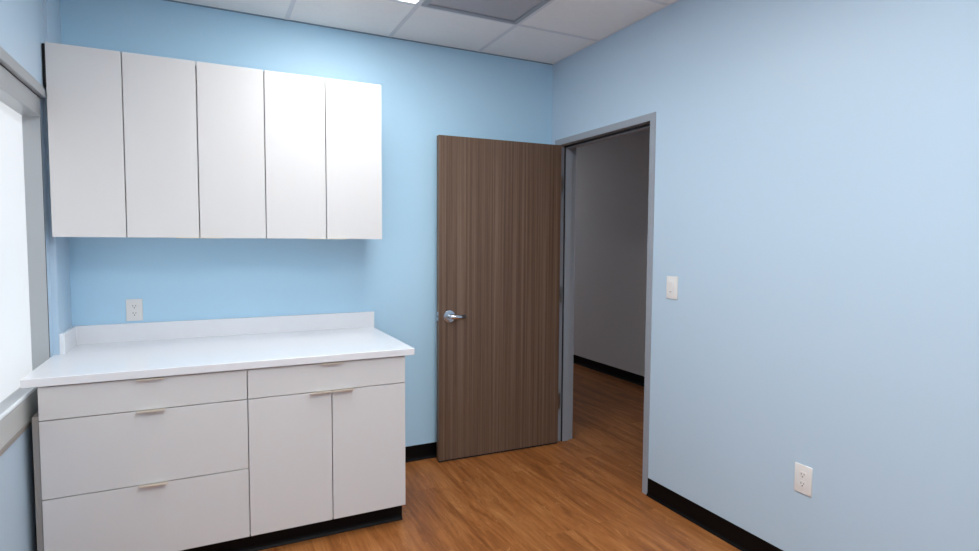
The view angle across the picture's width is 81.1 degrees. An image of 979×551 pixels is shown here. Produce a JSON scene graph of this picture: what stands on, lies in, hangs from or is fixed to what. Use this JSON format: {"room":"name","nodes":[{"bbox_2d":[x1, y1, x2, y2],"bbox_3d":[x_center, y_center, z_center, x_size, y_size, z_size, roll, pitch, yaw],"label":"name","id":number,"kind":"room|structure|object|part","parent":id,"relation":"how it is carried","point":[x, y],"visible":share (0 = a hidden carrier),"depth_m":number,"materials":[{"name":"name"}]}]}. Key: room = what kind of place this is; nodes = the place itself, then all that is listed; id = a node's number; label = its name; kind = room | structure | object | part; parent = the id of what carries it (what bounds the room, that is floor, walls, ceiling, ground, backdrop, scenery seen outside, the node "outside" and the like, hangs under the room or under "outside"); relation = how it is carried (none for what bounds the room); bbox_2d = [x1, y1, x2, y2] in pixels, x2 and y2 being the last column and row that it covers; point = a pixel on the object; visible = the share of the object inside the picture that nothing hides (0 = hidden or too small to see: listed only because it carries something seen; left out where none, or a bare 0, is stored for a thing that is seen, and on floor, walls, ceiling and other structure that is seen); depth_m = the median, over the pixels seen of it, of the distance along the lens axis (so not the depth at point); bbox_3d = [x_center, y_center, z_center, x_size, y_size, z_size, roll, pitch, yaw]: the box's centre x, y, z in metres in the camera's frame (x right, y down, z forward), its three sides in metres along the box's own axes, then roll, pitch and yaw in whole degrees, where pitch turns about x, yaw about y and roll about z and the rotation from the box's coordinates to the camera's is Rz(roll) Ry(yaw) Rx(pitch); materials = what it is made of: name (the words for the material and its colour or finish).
{"room":"examination room","nodes":[
{"label":"examination room","id":0,"kind":"room"},
{"bbox_2d":[0,0,71,550],"bbox_3d":[-0.825,0.042,-0.116,0.320,2.824,6.600,-1,4,-26],"label":"wall","id":1,"kind":"structure","parent":0,"point":[25,25],"depth_m":2.34,"materials":[{"name":"blue paint"}]},
{"bbox_2d":[0,46,49,455],"bbox_3d":[-1.386,-0.051,1.248,0.115,1.420,2.948,-1,4,-26],"label":"window","id":2,"kind":"structure","parent":1,"relation":"in","point":[24,315],"depth_m":2.40,"materials":[{"name":"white glass"}]},
{"bbox_3d":[-1.382,0.545,1.278,0.063,0.013,2.934,-1,4,-26],"label":"sill","id":3,"kind":"part","parent":2,"relation":"part of","materials":[{"name":"white wood"}]},
{"bbox_3d":[-1.411,-0.043,1.230,0.006,1.168,2.935,-1,4,-26],"label":"pane","id":4,"kind":"part","parent":2,"relation":"part of","materials":[{"name":"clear glass"}]},
{"bbox_3d":[-1.321,0.651,1.240,0.010,0.020,2.800,-1,4,-26],"label":"rail","id":5,"kind":"part","parent":2,"relation":"part of","materials":[{"name":"brown metal"}]},
{"bbox_3d":[-1.341,-0.736,1.228,0.023,0.050,2.948,-1,4,-26],"label":"head casing","id":6,"kind":"part","parent":2,"relation":"part of","materials":[{"name":"white wood"}]},
{"bbox_3d":[-1.393,-0.044,1.240,0.094,1.170,2.940,-1,4,-26],"label":"frame","id":7,"kind":"part","parent":2,"relation":"part of","materials":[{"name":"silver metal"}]},
{"bbox_2d":[60,0,552,446],"bbox_3d":[-0.953,-0.174,3.559,3.340,2.824,0.120,-1,4,-26],"label":"wall","id":8,"kind":"structure","parent":0,"point":[428,92],"depth_m":3.48,"materials":[{"name":"blue paint"}]},
{"bbox_2d":[42,42,131,237],"bbox_3d":[-1.932,-0.619,2.783,0.301,0.864,0.355,-1,4,-26],"label":"upper cabinet","id":9,"kind":"object","parent":8,"relation":"attached to","point":[84,85],"visible":0.88,"depth_m":2.62,"materials":[{"name":"white laminate"}]},
{"bbox_2d":[126,299,142,320],"bbox_3d":[-1.891,0.183,3.047,0.076,0.117,0.008,-1,4,-26],"label":"wall outlet","id":10,"kind":"object","parent":8,"relation":"attached to","point":[134,307],"visible":1,"depth_m":3.04,"materials":[{"name":"white plastic"}]},
{"bbox_2d":[131,304,137,308],"bbox_3d":[-1.889,0.164,3.044,0.033,0.027,0.003,-1,4,-26],"label":"socket","id":11,"kind":"object","parent":10,"relation":"attached to","point":[133,306],"depth_m":3.04,"materials":[{"name":"white plastic"}]},
{"bbox_2d":[131,311,137,315],"bbox_3d":[-1.890,0.203,3.046,0.033,0.027,0.003,-1,4,-26],"label":"socket","id":12,"kind":"object","parent":10,"relation":"attached to","point":[133,313],"depth_m":3.04,"materials":[{"name":"white plastic"}]},
{"bbox_2d":[122,52,265,238],"bbox_3d":[-1.514,-0.626,2.977,0.618,0.866,0.376,-1,4,-26],"label":"upper cabinet","id":13,"kind":"object","parent":8,"relation":"attached to","point":[194,131],"visible":1,"depth_m":2.82,"materials":[{"name":"white laminate"}]},
{"bbox_3d":[-1.584,-0.616,2.767,0.305,0.864,0.019,-1,4,-26],"label":"door","id":14,"kind":"part","parent":13,"relation":"part of","materials":[{"name":"white laminate"}]},
{"bbox_3d":[-1.306,-0.622,2.904,0.306,0.864,0.019,-1,4,-26],"label":"door","id":15,"kind":"part","parent":13,"relation":"part of","materials":[{"name":"white laminate"}]},
{"bbox_2d":[76,311,373,344],"bbox_3d":[-1.433,0.293,3.272,1.566,0.100,0.020,-1,4,-26],"label":"backsplash","id":16,"kind":"structure","parent":8,"relation":"attached to","point":[145,331],"depth_m":3.21,"materials":[{"name":"white stone"}]},
{"bbox_2d":[263,70,381,238],"bbox_3d":[-0.959,-0.639,3.249,0.616,0.866,0.376,-1,4,-26],"label":"upper cabinet","id":17,"kind":"object","parent":8,"relation":"attached to","point":[323,136],"visible":0.97,"depth_m":3.09,"materials":[{"name":"white laminate"}]},
{"bbox_3d":[-1.029,-0.628,3.040,0.303,0.864,0.019,-1,4,-26],"label":"door","id":18,"kind":"part","parent":17,"relation":"part of","materials":[{"name":"white laminate"}]},
{"bbox_3d":[-0.751,-0.635,3.176,0.306,0.864,0.019,-1,4,-26],"label":"door","id":19,"kind":"part","parent":17,"relation":"part of","materials":[{"name":"white laminate"}]},
{"bbox_2d":[164,0,552,64],"bbox_3d":[-0.838,-1.481,3.465,2.879,0.006,0.006,-1,4,-26],"label":"trim","id":20,"kind":"structure","parent":8,"relation":"attached to","point":[164,0],"depth_m":3.45,"materials":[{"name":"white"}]},
{"bbox_2d":[405,442,436,462],"bbox_3d":[-0.175,1.171,3.950,1.346,0.102,0.013,-1,4,-26],"label":"baseboard","id":21,"kind":"structure","parent":8,"relation":"attached to","point":[428,450],"depth_m":3.81,"materials":[{"name":"black plastic"}]},
{"bbox_2d":[174,0,675,63],"bbox_3d":[0.511,-1.382,0.522,3.340,0.160,6.720,-1,4,-26],"label":"ceiling","id":22,"kind":"structure","parent":0,"point":[558,29],"depth_m":3.31,"materials":[{"name":"tile"}]},
{"bbox_2d":[397,0,419,3],"bbox_3d":[-0.388,-1.454,2.402,0.586,0.077,1.202,-1,4,-26],"label":"ceiling light","id":23,"kind":"object","parent":22,"relation":"attached to","point":[407,1],"visible":1,"depth_m":3.04,"materials":[{"name":"white plastic"}]},
{"bbox_2d":[421,0,550,23],"bbox_3d":[0.025,-1.450,2.946,0.584,0.018,0.590,-1,4,-26],"label":"ceiling vent","id":24,"kind":"object","parent":22,"relation":"in","point":[508,11],"visible":0.98,"depth_m":3.11,"materials":[{"name":"grey metal"}]},
{"bbox_2d":[260,363,740,550],"bbox_3d":[0.957,1.315,3.324,6.500,0.100,11.350,-1,4,-26],"label":"floor","id":25,"kind":"structure","parent":0,"point":[583,492],"depth_m":3.21,"materials":[{"name":"brown wood"}]},
{"bbox_2d":[32,369,249,550],"bbox_3d":[-1.610,0.843,2.768,0.778,0.878,0.824,-1,4,-26],"label":"base cabinet","id":26,"kind":"object","parent":25,"relation":"on","point":[153,463],"visible":0.91,"depth_m":2.41,"materials":[{"name":"white laminate"}]},
{"bbox_3d":[-1.430,0.496,2.410,0.752,0.132,0.019,-1,4,-26],"label":"drawer","id":27,"kind":"part","parent":26,"relation":"part of","materials":[{"name":"white laminate"}]},
{"bbox_3d":[-1.431,0.723,2.423,0.752,0.314,0.019,-1,4,-26],"label":"drawer","id":28,"kind":"part","parent":26,"relation":"part of","materials":[{"name":"white laminate"}]},
{"bbox_3d":[-1.433,1.040,2.442,0.752,0.315,0.019,-1,4,-26],"label":"drawer","id":29,"kind":"part","parent":26,"relation":"part of","materials":[{"name":"white laminate"}]},
{"bbox_3d":[-1.420,0.432,2.396,0.102,0.005,0.035,-1,4,-26],"label":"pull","id":30,"kind":"part","parent":26,"relation":"part of","materials":[{"name":"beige metal"}]},
{"bbox_3d":[-1.421,0.568,2.404,0.102,0.005,0.035,-1,4,-26],"label":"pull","id":31,"kind":"part","parent":26,"relation":"part of","materials":[{"name":"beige metal"}]},
{"bbox_3d":[-1.423,0.884,2.423,0.102,0.005,0.035,-1,4,-26],"label":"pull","id":32,"kind":"part","parent":26,"relation":"part of","materials":[{"name":"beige metal"}]},
{"bbox_2d":[20,311,414,388],"bbox_3d":[-1.267,0.330,2.909,1.590,0.130,0.822,-1,4,-26],"label":"countertop","id":33,"kind":"structure","parent":26,"relation":"on","point":[105,352],"depth_m":2.88,"materials":[{"name":"white stone"}]},
{"bbox_2d":[247,356,404,550],"bbox_3d":[-0.930,0.827,3.102,0.738,0.878,0.824,-1,4,-26],"label":"base cabinet","id":34,"kind":"object","parent":25,"relation":"on","point":[326,441],"visible":0.82,"depth_m":2.74,"materials":[{"name":"white laminate"}]},
{"bbox_3d":[-0.926,0.870,2.681,0.368,0.632,0.019,-1,4,-26],"label":"door","id":35,"kind":"part","parent":34,"relation":"part of","materials":[{"name":"white laminate"}]},
{"bbox_3d":[-0.798,0.553,2.710,0.098,0.005,0.035,-1,4,-26],"label":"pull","id":36,"kind":"part","parent":34,"relation":"part of","materials":[{"name":"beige metal"}]},
{"bbox_3d":[-0.760,0.481,2.739,0.734,0.132,0.019,-1,4,-26],"label":"drawer","id":37,"kind":"part","parent":34,"relation":"part of","materials":[{"name":"white laminate"}]},
{"bbox_3d":[-0.750,0.417,2.725,0.101,0.005,0.035,-1,4,-26],"label":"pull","id":38,"kind":"part","parent":34,"relation":"part of","materials":[{"name":"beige metal"}]},
{"bbox_3d":[-0.707,0.551,2.755,0.096,0.006,0.035,-1,4,-26],"label":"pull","id":39,"kind":"part","parent":34,"relation":"part of","materials":[{"name":"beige metal"}]},
{"bbox_3d":[-0.596,0.862,2.844,0.362,0.632,0.019,-1,4,-26],"label":"door","id":40,"kind":"part","parent":34,"relation":"part of","materials":[{"name":"white laminate"}]},
{"bbox_2d":[573,129,649,376],"bbox_3d":[1.703,-0.277,5.576,0.110,2.824,7.800,-1,4,-26],"label":"wall","id":41,"kind":"structure","parent":0,"point":[612,175],"depth_m":6.20,"materials":[{"name":"white paint"}]},
{"bbox_2d":[573,354,644,386],"bbox_3d":[1.662,1.085,5.584,0.013,0.102,7.500,-1,4,-26],"label":"baseboard","id":42,"kind":"structure","parent":41,"relation":"attached to","point":[631,377],"depth_m":6.27,"materials":[{"name":"black plastic"}]},
{"bbox_2d":[552,0,978,550],"bbox_3d":[1.965,-0.023,1.255,0.140,2.824,6.600,-1,4,-26],"label":"wall","id":43,"kind":"structure","parent":0,"point":[816,193],"depth_m":2.38,"materials":[{"name":"blue paint"}]},
{"bbox_2d":[436,112,655,493],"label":"door","id":44,"kind":"structure","parent":43,"relation":"in","point":[506,210],"depth_m":3.88,"materials":[{"name":"brown wood"}]},
{"bbox_3d":[-0.230,0.263,3.770,0.120,0.031,0.178,-1,4,-24],"label":"lever handle","id":45,"kind":"part","parent":44,"relation":"part of","materials":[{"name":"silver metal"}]},
{"bbox_3d":[0.503,0.912,4.164,0.030,0.114,0.002,-1,4,-26],"label":"hinge plate","id":46,"kind":"part","parent":44,"relation":"part of","materials":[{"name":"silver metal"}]},
{"bbox_3d":[0.507,0.144,4.119,0.030,0.114,0.002,-1,4,-26],"label":"hinge plate","id":47,"kind":"part","parent":44,"relation":"part of","materials":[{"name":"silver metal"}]},
{"bbox_3d":[0.512,-0.645,4.072,0.030,0.114,0.002,-1,4,-26],"label":"hinge plate","id":48,"kind":"part","parent":44,"relation":"part of","materials":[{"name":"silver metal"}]},
{"bbox_3d":[0.756,0.149,3.725,0.152,2.178,1.022,-1,4,-26],"label":"frame","id":49,"kind":"part","parent":44,"relation":"part of","materials":[{"name":"grey metal"}]},
{"bbox_2d":[553,0,678,63],"bbox_3d":[1.907,-1.332,1.142,0.010,0.002,6.594,-1,4,-26],"label":"trim","id":50,"kind":"structure","parent":43,"relation":"attached to","point":[676,0],"depth_m":3.43,"materials":[{"name":"white metal"}]},
{"bbox_2d":[666,276,677,299],"bbox_3d":[0.983,0.066,3.087,0.011,0.123,0.081,-1,4,-26],"label":"light switch","id":51,"kind":"object","parent":43,"relation":"attached to","point":[672,281],"visible":1,"depth_m":3.08,"materials":[{"name":"white plastic"}]},
{"bbox_2d":[646,478,782,550],"bbox_3d":[2.126,1.367,0.819,0.013,0.102,5.524,-1,4,-26],"label":"baseboard","id":52,"kind":"structure","parent":43,"relation":"attached to","point":[741,539],"depth_m":2.89,"materials":[{"name":"black plastic"}]},
{"bbox_2d":[794,462,812,496],"bbox_3d":[1.329,0.864,2.425,0.008,0.123,0.079,-1,4,-26],"label":"wall outlet","id":53,"kind":"object","parent":43,"relation":"attached to","point":[803,476],"visible":1,"depth_m":2.42,"materials":[{"name":"white plastic"}]},
{"bbox_2d":[799,480,805,487],"bbox_3d":[1.326,0.883,2.425,0.003,0.027,0.033,-1,4,-26],"label":"socket","id":54,"kind":"object","parent":53,"relation":"attached to","point":[802,483],"depth_m":2.42,"materials":[{"name":"white plastic"}]},
{"bbox_2d":[799,471,806,478],"bbox_3d":[1.326,0.844,2.422,0.003,0.027,0.033,-1,4,-26],"label":"socket","id":55,"kind":"object","parent":53,"relation":"attached to","point":[802,474],"depth_m":2.42,"materials":[{"name":"white plastic"}]}
]}

